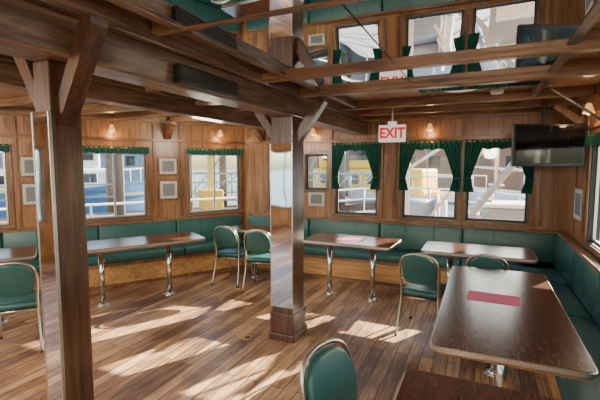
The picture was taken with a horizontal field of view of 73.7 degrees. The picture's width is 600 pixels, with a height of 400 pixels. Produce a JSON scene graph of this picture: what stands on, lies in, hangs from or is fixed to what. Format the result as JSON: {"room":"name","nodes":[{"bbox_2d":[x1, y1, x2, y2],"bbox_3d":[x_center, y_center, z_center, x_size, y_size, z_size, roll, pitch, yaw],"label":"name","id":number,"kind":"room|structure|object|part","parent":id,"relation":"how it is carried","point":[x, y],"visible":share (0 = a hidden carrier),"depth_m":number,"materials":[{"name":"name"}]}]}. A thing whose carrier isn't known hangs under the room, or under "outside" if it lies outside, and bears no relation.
{"room":"ship interior","nodes":[
{"label":"ship interior","id":0,"kind":"room"},
{"bbox_2d":[0,115,245,237],"bbox_3d":[-3.521,0.003,5.477,6.000,2.440,0.091,-3,6,-32],"label":"wall","id":1,"kind":"structure","parent":0,"point":[90,128],"depth_m":6.11,"materials":[{"name":"brown wood"}]},
{"bbox_2d":[0,145,15,229],"bbox_3d":[-4.212,-0.147,5.013,1.020,1.090,0.122,-3,6,-32],"label":"window","id":2,"kind":"structure","parent":1,"relation":"in","point":[7,156],"depth_m":5.22,"materials":[{"name":"brown wood"}]},
{"bbox_2d":[0,144,9,151],"bbox_3d":[-4.165,-0.645,4.895,1.010,0.109,0.052,-3,6,-32],"label":"window curtain","id":3,"kind":"object","parent":2,"relation":"hanging from","point":[3,147],"visible":1,"depth_m":5.13,"materials":[{"name":"green fabric"}]},
{"bbox_2d":[11,116,21,225],"bbox_3d":[-3.717,-0.374,5.249,0.044,1.430,0.025,-3,6,-33],"label":"trim","id":4,"kind":"structure","parent":1,"relation":"attached to","point":[13,118],"depth_m":5.24,"materials":[{"name":"brown wood"}]},
{"bbox_2d":[18,155,33,177],"bbox_3d":[-3.566,-0.447,5.341,0.310,0.290,0.021,-3,6,-32],"label":"framed picture","id":5,"kind":"object","parent":1,"relation":"attached to","point":[26,163],"visible":0.58,"depth_m":5.29,"materials":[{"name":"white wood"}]},
{"bbox_2d":[20,182,35,206],"bbox_3d":[-3.566,-0.079,5.374,0.310,0.320,0.021,-3,6,-32],"label":"framed picture","id":6,"kind":"object","parent":1,"relation":"attached to","point":[27,189],"visible":0.61,"depth_m":5.33,"materials":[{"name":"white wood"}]},
{"bbox_2d":[107,124,114,132],"bbox_3d":[-2.715,-1.034,5.761,0.100,0.125,0.149,-3,6,-32],"label":"wall sconce","id":7,"kind":"object","parent":1,"relation":"attached to","point":[111,129],"visible":1,"depth_m":5.72,"materials":[{"name":"white glass"}]},
{"bbox_2d":[83,149,151,223],"bbox_3d":[-2.755,-0.229,5.942,1.020,1.090,0.122,-3,6,-32],"label":"window","id":8,"kind":"structure","parent":1,"relation":"in","point":[147,214],"depth_m":6.11,"materials":[{"name":"brown wood"}]},
{"bbox_2d":[83,146,149,153],"bbox_3d":[-2.708,-0.726,5.824,1.010,0.109,0.052,-3,6,-33],"label":"window curtain","id":9,"kind":"object","parent":8,"relation":"hanging from","point":[96,149],"visible":0.88,"depth_m":5.82,"materials":[{"name":"green fabric"}]},
{"bbox_2d":[0,134,242,143],"bbox_3d":[-3.488,-0.850,5.352,5.940,0.040,0.029,-3,6,-32],"label":"trim","id":10,"kind":"structure","parent":1,"relation":"attached to","point":[1,135],"depth_m":6.01,"materials":[{"name":"brown wood"}]},
{"bbox_2d":[0,107,243,127],"bbox_3d":[-3.480,-1.156,5.312,5.940,0.098,0.063,-3,6,-32],"label":"trim","id":11,"kind":"structure","parent":1,"relation":"attached to","point":[13,111],"depth_m":5.80,"materials":[{"name":"brown wood"}]},
{"bbox_2d":[152,124,157,216],"bbox_3d":[-2.243,-0.456,6.189,0.044,1.430,0.025,-3,6,-32],"label":"trim","id":12,"kind":"structure","parent":1,"relation":"attached to","point":[153,125],"depth_m":6.18,"materials":[{"name":"brown wood"}]},
{"bbox_2d":[158,157,177,175],"bbox_3d":[-2.075,-0.530,6.292,0.310,0.290,0.021,-3,6,-32],"label":"framed picture","id":13,"kind":"object","parent":1,"relation":"attached to","point":[167,166],"visible":1,"depth_m":6.28,"materials":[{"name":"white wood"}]},
{"bbox_2d":[158,179,178,199],"bbox_3d":[-2.075,-0.162,6.324,0.310,0.320,0.021,-3,6,-32],"label":"framed picture","id":14,"kind":"object","parent":1,"relation":"attached to","point":[168,189],"visible":1,"depth_m":6.31,"materials":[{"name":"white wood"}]},
{"bbox_2d":[165,122,175,139],"bbox_3d":[-1.976,-1.052,6.090,0.080,0.245,0.330,-3,6,-32],"label":"knee brace","id":15,"kind":"object","parent":1,"relation":"attached to","point":[169,128],"visible":1,"depth_m":6.08,"materials":[{"name":"brown wood"}]},
{"bbox_2d":[178,125,183,214],"bbox_3d":[-1.906,-0.475,6.404,0.044,1.430,0.025,-3,6,-33],"label":"trim","id":16,"kind":"structure","parent":1,"relation":"attached to","point":[179,126],"depth_m":6.39,"materials":[{"name":"brown wood"}]},
{"bbox_2d":[184,149,243,216],"bbox_3d":[-1.450,-0.302,6.774,1.020,1.090,0.122,-3,6,-32],"label":"window","id":17,"kind":"structure","parent":1,"relation":"in","point":[239,159],"depth_m":6.79,"materials":[{"name":"brown wood"}]},
{"bbox_2d":[185,148,243,155],"bbox_3d":[-1.403,-0.799,6.657,1.010,0.109,0.052,-3,6,-32],"label":"window curtain","id":18,"kind":"object","parent":17,"relation":"hanging from","point":[192,151],"visible":1,"depth_m":6.64,"materials":[{"name":"green fabric"}]},
{"bbox_2d":[216,129,222,136],"bbox_3d":[-1.333,-1.111,6.642,0.100,0.125,0.149,-3,6,-32],"label":"wall sconce","id":19,"kind":"object","parent":1,"relation":"attached to","point":[219,133],"visible":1,"depth_m":6.60,"materials":[{"name":"white glass"}]},
{"bbox_2d":[0,268,548,399],"bbox_3d":[-2.037,1.485,2.992,8.042,0.080,8.500,2,5,24],"label":"floor","id":20,"kind":"structure","parent":0,"point":[148,344],"depth_m":3.80,"materials":[{"name":"brown wood"}]},
{"bbox_2d":[0,246,36,324],"bbox_3d":[-3.523,0.968,4.112,1.400,0.754,0.620,-3,6,-32],"label":"dining table","id":21,"kind":"object","parent":20,"relation":"on","point":[28,253],"visible":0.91,"depth_m":4.29,"materials":[{"name":"wood"}]},
{"bbox_2d":[0,262,43,352],"bbox_3d":[-2.644,0.948,3.746,0.431,0.858,0.550,-3,6,-27],"label":"dining chair","id":22,"kind":"object","parent":20,"relation":"on","point":[18,293],"visible":0.79,"depth_m":3.59,"materials":[{"name":"green leather"}]},
{"bbox_2d":[13,12,107,399],"bbox_3d":[-1.094,0.379,1.872,0.565,2.318,0.164,2,5,24],"label":"support post","id":23,"kind":"object","parent":20,"relation":"on","point":[58,91],"visible":0.93,"depth_m":1.80,"materials":[{"name":"brown wood"}]},
{"bbox_2d":[87,232,205,307],"bbox_3d":[-2.057,0.886,5.047,1.620,0.754,0.620,-3,6,-32],"label":"dining table","id":24,"kind":"object","parent":20,"relation":"on","point":[100,247],"visible":0.77,"depth_m":4.96,"materials":[{"name":"wood"}]},
{"bbox_2d":[211,226,253,287],"bbox_3d":[-0.976,0.765,5.840,0.431,0.858,0.550,2,5,19],"label":"dining chair","id":25,"kind":"object","parent":20,"relation":"on","point":[227,238],"visible":0.94,"depth_m":5.65,"materials":[{"name":"green leather"}]},
{"bbox_2d":[242,335,252,339],"bbox_3d":[-0.518,1.356,3.941,0.100,0.011,0.100,2,5,24],"label":"socket","id":26,"kind":"object","parent":20,"relation":"on","point":[247,337],"visible":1,"depth_m":3.93,"materials":[{"name":"gold metal"}]},
{"bbox_2d":[232,224,269,278],"bbox_3d":[-0.685,0.797,6.064,0.800,0.754,0.500,2,5,24],"label":"dining table","id":27,"kind":"object","parent":20,"relation":"on","point":[242,228],"visible":0.43,"depth_m":6.06,"materials":[{"name":"wood"}]},
{"bbox_2d":[242,229,270,292],"bbox_3d":[-0.522,0.791,5.541,0.431,0.858,0.550,1,5,10],"label":"dining chair","id":28,"kind":"object","parent":20,"relation":"on","point":[257,242],"visible":0.7,"depth_m":5.34,"materials":[{"name":"green leather"}]},
{"bbox_2d":[253,96,327,342],"bbox_3d":[-0.118,0.200,3.921,0.785,2.318,0.320,2,5,24],"label":"support post","id":29,"kind":"object","parent":20,"relation":"on","point":[287,134],"visible":0.98,"depth_m":3.81,"materials":[{"name":"brown wood"}]},
{"bbox_2d":[0,213,599,399],"bbox_3d":[-1.305,0.893,4.360,7.844,0.860,5.281,2,5,24],"label":"upholstered bench","id":30,"kind":"object","parent":20,"relation":"on","point":[573,273],"visible":0.52,"depth_m":5.63,"materials":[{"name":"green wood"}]},
{"bbox_2d":[299,338,357,399],"bbox_3d":[0.293,1.119,1.786,0.550,0.858,0.431,4,7,41],"label":"dining chair","id":31,"kind":"object","parent":20,"relation":"on","point":[330,373],"visible":1,"depth_m":1.87,"materials":[{"name":"green leather"}]},
{"bbox_2d":[304,233,400,302],"bbox_3d":[0.650,0.878,5.141,1.160,0.754,0.620,2,6,26],"label":"dining table","id":32,"kind":"object","parent":20,"relation":"on","point":[374,244],"visible":0.93,"depth_m":5.00,"materials":[{"name":"wood"}]},
{"bbox_2d":[337,237,365,240],"bbox_3d":[0.659,0.500,5.126,0.340,0.001,0.230,2,5,19],"label":"paper menu","id":33,"kind":"object","parent":32,"relation":"on","point":[339,238],"visible":1,"depth_m":5.09,"materials":[{"name":"pink paper"}]},
{"bbox_2d":[394,253,446,335],"bbox_3d":[1.263,0.918,4.090,0.431,0.858,0.550,3,6,30],"label":"dining chair","id":34,"kind":"object","parent":20,"relation":"on","point":[420,272],"visible":0.87,"depth_m":3.92,"materials":[{"name":"green leather"}]},
{"bbox_2d":[394,370,561,399],"bbox_3d":[0.579,1.224,1.188,0.750,0.754,1.260,2,5,24],"label":"dining table","id":35,"kind":"object","parent":20,"relation":"on","point":[415,384],"visible":1,"depth_m":1.68,"materials":[{"name":"wood"}]},
{"bbox_2d":[421,241,537,283],"bbox_3d":[1.988,0.931,4.533,1.140,0.754,0.620,2,5,24],"label":"dining table","id":36,"kind":"object","parent":20,"relation":"on","point":[450,250],"visible":0.57,"depth_m":4.44,"materials":[{"name":"wood"}]},
{"bbox_2d":[465,254,509,270],"bbox_3d":[1.895,0.921,4.056,0.431,0.858,0.550,3,6,27],"label":"dining chair","id":37,"kind":"object","parent":20,"relation":"on","point":[489,262],"visible":0.25,"depth_m":3.80,"materials":[{"name":"green leather"}]},
{"bbox_2d":[430,266,598,387],"bbox_3d":[1.407,1.080,2.837,0.750,0.754,1.860,2,5,24],"label":"dining table","id":38,"kind":"object","parent":20,"relation":"on","point":[538,335],"visible":0.98,"depth_m":2.35,"materials":[{"name":"wood"}]},
{"bbox_2d":[466,290,520,306],"bbox_3d":[1.377,0.699,2.851,0.340,0.001,0.230,3,6,27],"label":"paper menu","id":39,"kind":"object","parent":38,"relation":"on","point":[472,295],"visible":1,"depth_m":2.84,"materials":[{"name":"paper"}]},
{"bbox_2d":[0,0,599,116],"bbox_3d":[-2.037,-1.026,2.773,8.042,0.080,8.500,2,5,24],"label":"ceiling","id":40,"kind":"structure","parent":0,"point":[584,81],"depth_m":4.04,"materials":[{"name":"brown wood"}]},
{"bbox_2d":[0,87,159,106],"bbox_3d":[-2.292,-1.054,4.023,3.867,0.078,0.070,2,5,24],"label":"rafter","id":41,"kind":"object","parent":40,"relation":"attached to","point":[22,100],"depth_m":4.34,"materials":[{"name":"brown wood"}]},
{"bbox_2d":[0,54,270,129],"bbox_3d":[-1.409,-0.967,3.831,0.240,0.218,5.930,2,5,24],"label":"ceiling beam","id":42,"kind":"structure","parent":40,"relation":"attached to","point":[102,90],"depth_m":3.64,"materials":[{"name":"brown wood"}]},
{"bbox_2d":[106,0,182,29],"bbox_3d":[-0.266,-0.745,0.498,1.870,0.078,2.400,2,5,24],"label":"batten","id":43,"kind":"object","parent":40,"relation":"attached to","point":[125,4],"depth_m":1.76,"materials":[{"name":"brown wood"}]},
{"bbox_2d":[81,99,220,114],"bbox_3d":[-1.781,-1.086,4.570,3.392,0.108,0.120,2,5,24],"label":"rafter","id":44,"kind":"object","parent":40,"relation":"attached to","point":[97,108],"depth_m":4.74,"materials":[{"name":"brown wood"}]},
{"bbox_2d":[115,108,246,118],"bbox_3d":[-1.284,-1.150,5.120,2.946,0.078,0.080,2,5,24],"label":"rafter","id":45,"kind":"object","parent":40,"relation":"attached to","point":[137,114],"depth_m":5.50,"materials":[{"name":"brown wood"}]},
{"bbox_2d":[0,0,369,134],"bbox_3d":[-0.837,-0.791,2.227,0.280,0.288,8.470,2,5,24],"label":"ceiling beam","id":46,"kind":"structure","parent":40,"relation":"attached to","point":[32,30],"depth_m":2.06,"materials":[{"name":"brown wood"}]},
{"bbox_2d":[173,63,237,98],"bbox_3d":[-0.568,-0.737,2.512,0.056,0.110,0.600,2,5,24],"label":"speaker","id":47,"kind":"object","parent":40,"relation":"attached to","point":[185,75],"visible":1,"depth_m":2.42,"materials":[{"name":"black plastic"}]},
{"bbox_2d":[170,116,272,122],"bbox_3d":[-0.820,-1.188,5.621,2.519,0.088,0.100,2,5,24],"label":"rafter","id":48,"kind":"object","parent":40,"relation":"attached to","point":[177,119],"depth_m":6.00,"materials":[{"name":"brown wood"}]},
{"bbox_2d":[128,0,325,25],"bbox_3d":[-0.705,-0.769,0.696,0.787,0.066,2.396,2,5,24],"label":"mirror panel","id":49,"kind":"object","parent":40,"relation":"attached to","point":[183,12],"depth_m":1.71,"materials":[{"name":"silver metal"}]},
{"bbox_2d":[151,0,365,36],"bbox_3d":[0.382,-0.840,1.550,2.491,0.073,0.050,2,5,24],"label":"ceiling beam","id":50,"kind":"structure","parent":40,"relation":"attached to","point":[158,29],"depth_m":1.81,"materials":[{"name":"brown wood"}]},
{"bbox_2d":[193,4,392,73],"bbox_3d":[0.038,-0.911,2.319,0.787,0.066,1.056,2,5,24],"label":"mirror panel","id":51,"kind":"object","parent":40,"relation":"attached to","point":[332,37],"depth_m":2.17,"materials":[{"name":"silver metal"}]},
{"bbox_2d":[301,70,410,89],"bbox_3d":[0.419,-0.984,3.153,0.787,0.066,0.616,2,5,24],"label":"mirror panel","id":52,"kind":"object","parent":40,"relation":"attached to","point":[390,77],"depth_m":3.19,"materials":[{"name":"silver metal"}]},
{"bbox_2d":[183,0,599,75],"bbox_3d":[0.476,-0.887,2.121,1.870,0.078,1.060,2,5,24],"label":"batten","id":53,"kind":"object","parent":40,"relation":"attached to","point":[593,15],"depth_m":2.12,"materials":[{"name":"brown wood"}]},
{"bbox_2d":[379,108,405,141],"bbox_3d":[1.090,-0.918,4.716,0.310,0.468,0.090,2,5,18],"label":"exit sign","id":54,"kind":"object","parent":40,"relation":"hanging from","point":[392,132],"visible":0.88,"depth_m":4.70,"materials":[{"name":"white plastic"}]},
{"bbox_2d":[261,29,599,82],"bbox_3d":[0.851,-0.914,2.575,2.491,0.103,0.075,2,5,24],"label":"ceiling beam","id":55,"kind":"structure","parent":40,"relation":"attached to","point":[591,42],"depth_m":2.51,"materials":[{"name":"brown wood"}]},
{"bbox_2d":[292,54,570,91],"bbox_3d":[0.857,-0.960,2.955,1.870,0.078,0.620,2,5,24],"label":"batten","id":56,"kind":"object","parent":40,"relation":"attached to","point":[560,60],"depth_m":2.77,"materials":[{"name":"brown wood"}]},
{"bbox_2d":[328,80,549,107],"bbox_3d":[1.245,-1.034,3.802,1.870,0.078,1.050,2,5,24],"label":"batten","id":57,"kind":"object","parent":40,"relation":"attached to","point":[536,90],"depth_m":3.98,"materials":[{"name":"brown wood"}]},
{"bbox_2d":[300,58,599,97],"bbox_3d":[1.146,-0.966,3.219,2.491,0.113,0.090,2,5,24],"label":"ceiling beam","id":58,"kind":"structure","parent":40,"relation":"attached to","point":[590,67],"depth_m":3.08,"materials":[{"name":"brown wood"}]},
{"bbox_2d":[340,85,594,110],"bbox_3d":[1.622,-1.069,4.261,2.491,0.088,0.090,2,5,24],"label":"ceiling beam","id":59,"kind":"structure","parent":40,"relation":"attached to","point":[577,91],"depth_m":4.15,"materials":[{"name":"brown wood"}]},
{"bbox_2d":[358,97,577,116],"bbox_3d":[1.925,-1.132,4.922,2.491,0.078,0.080,2,5,24],"label":"ceiling beam","id":60,"kind":"structure","parent":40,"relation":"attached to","point":[559,101],"depth_m":4.83,"materials":[{"name":"brown wood"}]},
{"bbox_2d":[344,0,595,62],"bbox_3d":[0.837,-0.879,1.956,0.957,0.066,1.056,2,5,24],"label":"mirror panel","id":61,"kind":"object","parent":40,"relation":"attached to","point":[406,30],"depth_m":1.92,"materials":[{"name":"silver metal"}]},
{"bbox_2d":[401,55,557,81],"bbox_3d":[1.218,-0.952,2.790,0.957,0.066,0.616,2,5,24],"label":"mirror panel","id":62,"kind":"object","parent":40,"relation":"attached to","point":[535,64],"depth_m":2.83,"materials":[{"name":"silver metal"}]},
{"bbox_2d":[419,81,539,92],"bbox_3d":[1.477,-1.001,3.357,0.957,0.066,0.426,2,5,24],"label":"mirror panel","id":63,"kind":"object","parent":40,"relation":"attached to","point":[530,82],"depth_m":3.44,"materials":[{"name":"mirror"}]},
{"bbox_2d":[490,88,503,94],"bbox_3d":[1.936,-1.065,3.930,0.120,0.040,0.120,2,5,24],"label":"smoke detector","id":64,"kind":"object","parent":40,"relation":"attached to","point":[499,90],"visible":1,"depth_m":3.89,"materials":[{"name":"white paint"}]},
{"bbox_2d":[510,99,586,166],"bbox_3d":[2.525,-0.714,4.121,0.690,0.735,0.212,1,5,7],"label":"television","id":65,"kind":"object","parent":40,"relation":"attached to","point":[558,144],"visible":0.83,"depth_m":4.03,"materials":[{"name":"black plastic"}]},
{"bbox_2d":[545,84,599,119],"bbox_3d":[2.461,-0.869,3.597,0.465,0.365,0.060,2,5,24],"label":"support rod","id":66,"kind":"object","parent":40,"relation":"attached to","point":[549,86],"visible":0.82,"depth_m":3.59,"materials":[{"name":"metal"}]},
{"bbox_2d":[244,114,571,236],"bbox_3d":[1.226,-0.052,6.103,4.785,2.440,0.090,2,5,24],"label":"wall","id":67,"kind":"structure","parent":0,"point":[556,177],"depth_m":5.78,"materials":[{"name":"brown wood"}]},
{"bbox_2d":[251,128,264,141],"bbox_3d":[-0.701,-1.099,6.627,0.080,0.245,0.330,2,5,24],"label":"knee brace","id":68,"kind":"object","parent":67,"relation":"attached to","point":[260,134],"visible":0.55,"depth_m":6.66,"materials":[{"name":"brown wood"}]},
{"bbox_2d":[267,134,269,211],"bbox_3d":[-0.534,-0.510,6.804,0.044,1.430,0.025,2,5,24],"label":"trim","id":69,"kind":"structure","parent":67,"relation":"attached to","point":[268,137],"depth_m":6.80,"materials":[{"name":"brown wood"}]},
{"bbox_2d":[310,127,317,135],"bbox_3d":[0.214,-1.084,6.343,0.100,0.125,0.149,2,5,24],"label":"wall sconce","id":70,"kind":"object","parent":67,"relation":"attached to","point":[314,132],"visible":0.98,"depth_m":6.30,"materials":[{"name":"white glass"}]},
{"bbox_2d":[308,192,324,205],"bbox_3d":[0.268,-0.015,6.482,0.280,0.220,0.021,2,5,24],"label":"framed picture","id":71,"kind":"object","parent":67,"relation":"attached to","point":[314,199],"visible":1,"depth_m":6.47,"materials":[{"name":"white paint"}]},
{"bbox_2d":[304,150,329,192],"bbox_3d":[0.281,-0.463,6.493,0.511,0.680,0.122,2,5,24],"label":"window","id":72,"kind":"structure","parent":67,"relation":"in","point":[307,153],"depth_m":6.46,"materials":[{"name":"brown wood"}]},
{"bbox_2d":[329,130,332,214],"bbox_3d":[0.495,-0.469,6.336,0.044,1.430,0.025,2,5,24],"label":"trim","id":73,"kind":"structure","parent":67,"relation":"attached to","point":[331,131],"depth_m":6.33,"materials":[{"name":"brown wood"}]},
{"bbox_2d":[331,144,380,218],"bbox_3d":[0.884,-0.299,6.231,0.798,1.140,0.122,2,5,24],"label":"window","id":74,"kind":"structure","parent":67,"relation":"in","point":[335,192],"depth_m":6.24,"materials":[{"name":"brown wood"}]},
{"bbox_2d":[331,142,380,189],"bbox_3d":[0.842,-0.520,6.120,0.788,0.710,0.077,2,5,24],"label":"window curtain","id":75,"kind":"object","parent":74,"relation":"hanging from","point":[371,149],"visible":1,"depth_m":6.06,"materials":[{"name":"green fabric"}]},
{"bbox_2d":[245,134,511,143],"bbox_3d":[1.201,-0.904,5.973,4.725,0.040,0.029,2,5,24],"label":"trim","id":76,"kind":"structure","parent":67,"relation":"attached to","point":[508,135],"depth_m":5.75,"materials":[{"name":"brown wood"}]},
{"bbox_2d":[380,122,384,217],"bbox_3d":[1.231,-0.440,6.002,0.044,1.430,0.025,2,5,24],"label":"trim","id":77,"kind":"structure","parent":67,"relation":"attached to","point":[382,123],"depth_m":6.00,"materials":[{"name":"brown wood"}]},
{"bbox_2d":[392,142,396,218],"bbox_3d":[1.404,-0.433,5.924,0.044,1.430,0.025,2,5,24],"label":"trim","id":78,"kind":"structure","parent":67,"relation":"attached to","point":[395,143],"depth_m":5.92,"materials":[{"name":"brown wood"}]},
{"bbox_2d":[244,106,567,127],"bbox_3d":[1.195,-1.211,5.933,4.725,0.098,0.059,2,5,24],"label":"trim","id":79,"kind":"structure","parent":67,"relation":"attached to","point":[536,110],"depth_m":5.43,"materials":[{"name":"brown wood"}]},
{"bbox_2d":[397,142,461,222],"bbox_3d":[1.873,-0.260,5.782,0.880,1.140,0.122,2,5,24],"label":"window","id":80,"kind":"structure","parent":67,"relation":"in","point":[401,215],"depth_m":5.83,"materials":[{"name":"brown wood"}]},
{"bbox_2d":[398,140,462,191],"bbox_3d":[1.831,-0.481,5.671,0.870,0.710,0.077,2,5,24],"label":"window curtain","id":81,"kind":"object","parent":80,"relation":"hanging from","point":[452,148],"visible":1,"depth_m":5.62,"materials":[{"name":"green fabric"}]},
{"bbox_2d":[426,122,433,131],"bbox_3d":[1.824,-1.020,5.612,0.100,0.125,0.149,2,5,24],"label":"wall sconce","id":82,"kind":"object","parent":67,"relation":"attached to","point":[430,128],"visible":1,"depth_m":5.57,"materials":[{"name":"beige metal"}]},
{"bbox_2d":[459,119,465,221],"bbox_3d":[2.248,-0.399,5.540,0.044,1.430,0.025,2,5,24],"label":"trim","id":83,"kind":"structure","parent":67,"relation":"attached to","point":[463,120],"depth_m":5.53,"materials":[{"name":"brown wood"}]},
{"bbox_2d":[460,147,535,226],"bbox_3d":[2.669,-0.228,5.421,0.883,1.140,0.122,2,5,24],"label":"window","id":84,"kind":"structure","parent":67,"relation":"in","point":[529,198],"depth_m":5.37,"materials":[{"name":"brown wood"}]},
{"bbox_2d":[463,139,533,193],"bbox_3d":[2.627,-0.450,5.310,0.873,0.710,0.077,2,5,24],"label":"window curtain","id":85,"kind":"object","parent":84,"relation":"hanging from","point":[473,148],"visible":0.78,"depth_m":5.38,"materials":[{"name":"green fabric"}]},
{"bbox_2d":[538,115,547,226],"bbox_3d":[3.124,-0.365,5.143,0.044,1.430,0.025,2,5,24],"label":"trim","id":86,"kind":"structure","parent":67,"relation":"attached to","point":[542,180],"depth_m":5.16,"materials":[{"name":"brown wood"}]},
{"bbox_2d":[444,89,476,91],"bbox_3d":[1.521,-1.057,3.790,0.350,0.029,0.350,2,5,24],"label":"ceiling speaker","id":87,"kind":"object","parent":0,"point":[470,89],"depth_m":3.85},
{"bbox_2d":[565,97,599,260],"bbox_3d":[1.663,0.377,1.203,0.090,2.440,8.500,2,5,24],"label":"wall","id":88,"kind":"structure","parent":0,"point":[596,103],"depth_m":4.52,"materials":[{"name":"brown wood"}]},
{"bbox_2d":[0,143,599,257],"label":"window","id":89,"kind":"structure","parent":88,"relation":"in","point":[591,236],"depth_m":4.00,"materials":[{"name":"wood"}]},
{"bbox_3d":[-1.075,0.789,5.085,10.744,1.142,16.242,2,5,24],"label":"deck railing","id":90,"kind":"part","parent":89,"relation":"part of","materials":[{"name":"white metal"}]},
{"bbox_2d":[585,132,599,145],"bbox_3d":[2.604,-0.536,3.423,0.052,0.109,1.350,2,5,24],"label":"window curtain","id":91,"kind":"object","parent":89,"relation":"hanging from","point":[591,139],"visible":1,"depth_m":3.74,"materials":[{"name":"green fabric"}]},
{"bbox_2d":[553,103,585,122],"bbox_3d":[2.864,-0.892,4.260,0.280,0.245,0.080,2,5,24],"label":"knee brace","id":92,"kind":"object","parent":88,"relation":"attached to","point":[571,116],"visible":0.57,"depth_m":4.22,"materials":[{"name":"brown wood"}]},
{"bbox_2d":[570,109,580,233],"bbox_3d":[3.165,-0.316,4.592,0.025,1.430,0.044,2,5,24],"label":"trim","id":93,"kind":"structure","parent":88,"relation":"attached to","point":[579,110],"depth_m":4.60,"materials":[{"name":"brown wood"}]},
{"bbox_2d":[573,186,582,222],"bbox_3d":[3.067,0.046,4.404,0.021,0.380,0.420,2,5,24],"label":"framed picture","id":94,"kind":"object","parent":88,"relation":"attached to","point":[578,194],"visible":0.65,"depth_m":4.39,"materials":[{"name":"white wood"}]},
{"bbox_2d":[568,83,599,111],"bbox_3d":[1.594,-0.791,1.132,0.059,0.098,8.440,2,5,24],"label":"trim","id":95,"kind":"structure","parent":88,"relation":"attached to","point":[581,100],"depth_m":4.05,"materials":[{"name":"brown wood"}]},
{"bbox_2d":[580,115,590,241],"bbox_3d":[2.958,-0.277,4.139,0.025,1.430,0.044,2,5,24],"label":"trim","id":96,"kind":"structure","parent":88,"relation":"attached to","point":[588,116],"depth_m":4.14,"materials":[{"name":"brown wood"}]},
{"bbox_2d":[582,102,599,114],"bbox_3d":[2.735,-0.857,3.748,0.149,0.125,0.100,2,5,24],"label":"wall sconce","id":97,"kind":"object","parent":88,"relation":"attached to","point":[589,106],"visible":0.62,"depth_m":3.73,"materials":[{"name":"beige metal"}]},
{"bbox_2d":[587,121,599,129],"bbox_3d":[1.608,-0.482,1.153,0.029,0.040,8.440,2,5,24],"label":"trim","id":98,"kind":"structure","parent":88,"relation":"attached to","point":[597,124],"depth_m":3.85,"materials":[{"name":"brown wood"}]},
{"label":"outside","id":99,"kind":"structure","parent":0,"visible":0},
{"bbox_2d":[192,170,236,206],"bbox_3d":[0.000,3.536,0.309,500.000,0.100,500.000,2,5,24],"label":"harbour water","id":100,"kind":"structure","parent":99,"point":[199,177],"depth_m":72.08,"materials":[{"name":"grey liquid"}]},
{"bbox_2d":[0,153,142,180],"bbox_3d":[-37.342,-6.860,67.227,30.600,8.930,12.800,-3,6,-27],"label":"shed","id":101,"kind":"object","parent":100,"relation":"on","point":[130,161],"visible":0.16,"depth_m":65.49,"materials":[{"name":"white paint"}]},
{"bbox_2d":[0,154,143,217],"bbox_3d":[-13.457,-2.655,23.180,12.370,8.350,3.800,-4,6,-35],"label":"moored boat","id":102,"kind":"object","parent":100,"relation":"on","point":[93,174],"visible":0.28,"depth_m":22.90,"materials":[{"name":"blue paint"}]},
{"bbox_2d":[0,150,375,222],"bbox_3d":[-8.512,-0.158,12.705,28.000,5.300,2.920,-3,6,-30],"label":"pier","id":103,"kind":"structure","parent":100,"relation":"in","point":[119,165],"depth_m":14.96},
{"bbox_2d":[198,156,223,209],"bbox_3d":[-2.510,-1.864,16.001,3.025,4.405,0.700,-3,6,-30],"label":"crane","id":104,"kind":"object","parent":103,"relation":"on","point":[203,193],"visible":0.44,"depth_m":15.38,"materials":[{"name":"yellow paint"}]},
{"bbox_2d":[193,172,374,201],"bbox_3d":[-0.858,-0.602,17.436,8.049,1.200,1.280,0,5,4],"label":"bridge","id":105,"kind":"structure","parent":103,"relation":"attached to","point":[348,174],"depth_m":17.00,"materials":[{"name":"grey metal"}]},
{"bbox_2d":[313,148,523,191],"bbox_3d":[13.962,-5.914,59.284,34.600,8.430,12.800,2,5,19],"label":"shed","id":106,"kind":"object","parent":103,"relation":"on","point":[439,161],"visible":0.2,"depth_m":50.17,"materials":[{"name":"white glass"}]},
{"bbox_2d":[313,150,486,216],"bbox_3d":[3.072,-2.611,22.667,13.370,8.350,4.000,3,6,34],"label":"moored boat","id":107,"kind":"object","parent":100,"relation":"on","point":[358,161],"visible":0.2,"depth_m":20.82,"materials":[{"name":"yellow paint"}]},
{"bbox_2d":[469,166,599,240],"bbox_3d":[12.097,-1.813,13.550,12.370,8.350,3.800,0,5,4],"label":"moored boat","id":108,"kind":"object","parent":100,"relation":"on","point":[473,196],"visible":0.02,"depth_m":13.73,"materials":[{"name":"white metal"}]},
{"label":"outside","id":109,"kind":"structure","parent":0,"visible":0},
{"bbox_3d":[-1.058,1.792,5.329,11.000,0.900,16.500,2,5,24],"label":"deck","id":110,"kind":"object","parent":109,"visible":0},
{"bbox_2d":[309,149,440,214],"bbox_3d":[2.959,-2.487,8.352,4.793,7.100,4.441,-3,6,-32],"label":"signal mast","id":111,"kind":"object","parent":110,"relation":"on","point":[407,193],"visible":0.07,"depth_m":8.08,"materials":[{"name":"white metal"}]},
{"bbox_2d":[409,195,447,216],"bbox_3d":[2.641,0.426,9.243,1.400,1.140,0.920,2,5,24],"label":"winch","id":112,"kind":"object","parent":110,"relation":"on","point":[417,206],"visible":0.16,"depth_m":8.86,"materials":[{"name":"white paint"}]},
{"bbox_2d":[430,148,517,217],"bbox_3d":[3.050,-0.448,6.619,1.716,3.284,0.720,2,5,24],"label":"stair","id":113,"kind":"structure","parent":110,"relation":"on","point":[498,180],"depth_m":6.35,"materials":[{"name":"white metal"}]},
{"bbox_2d":[481,200,524,219],"bbox_3d":[3.810,0.601,7.356,0.940,1.120,0.900,2,5,24],"label":"locker","id":114,"kind":"object","parent":110,"relation":"on","point":[496,209],"visible":0.14,"depth_m":7.01,"materials":[{"name":"white metal"}]}
]}

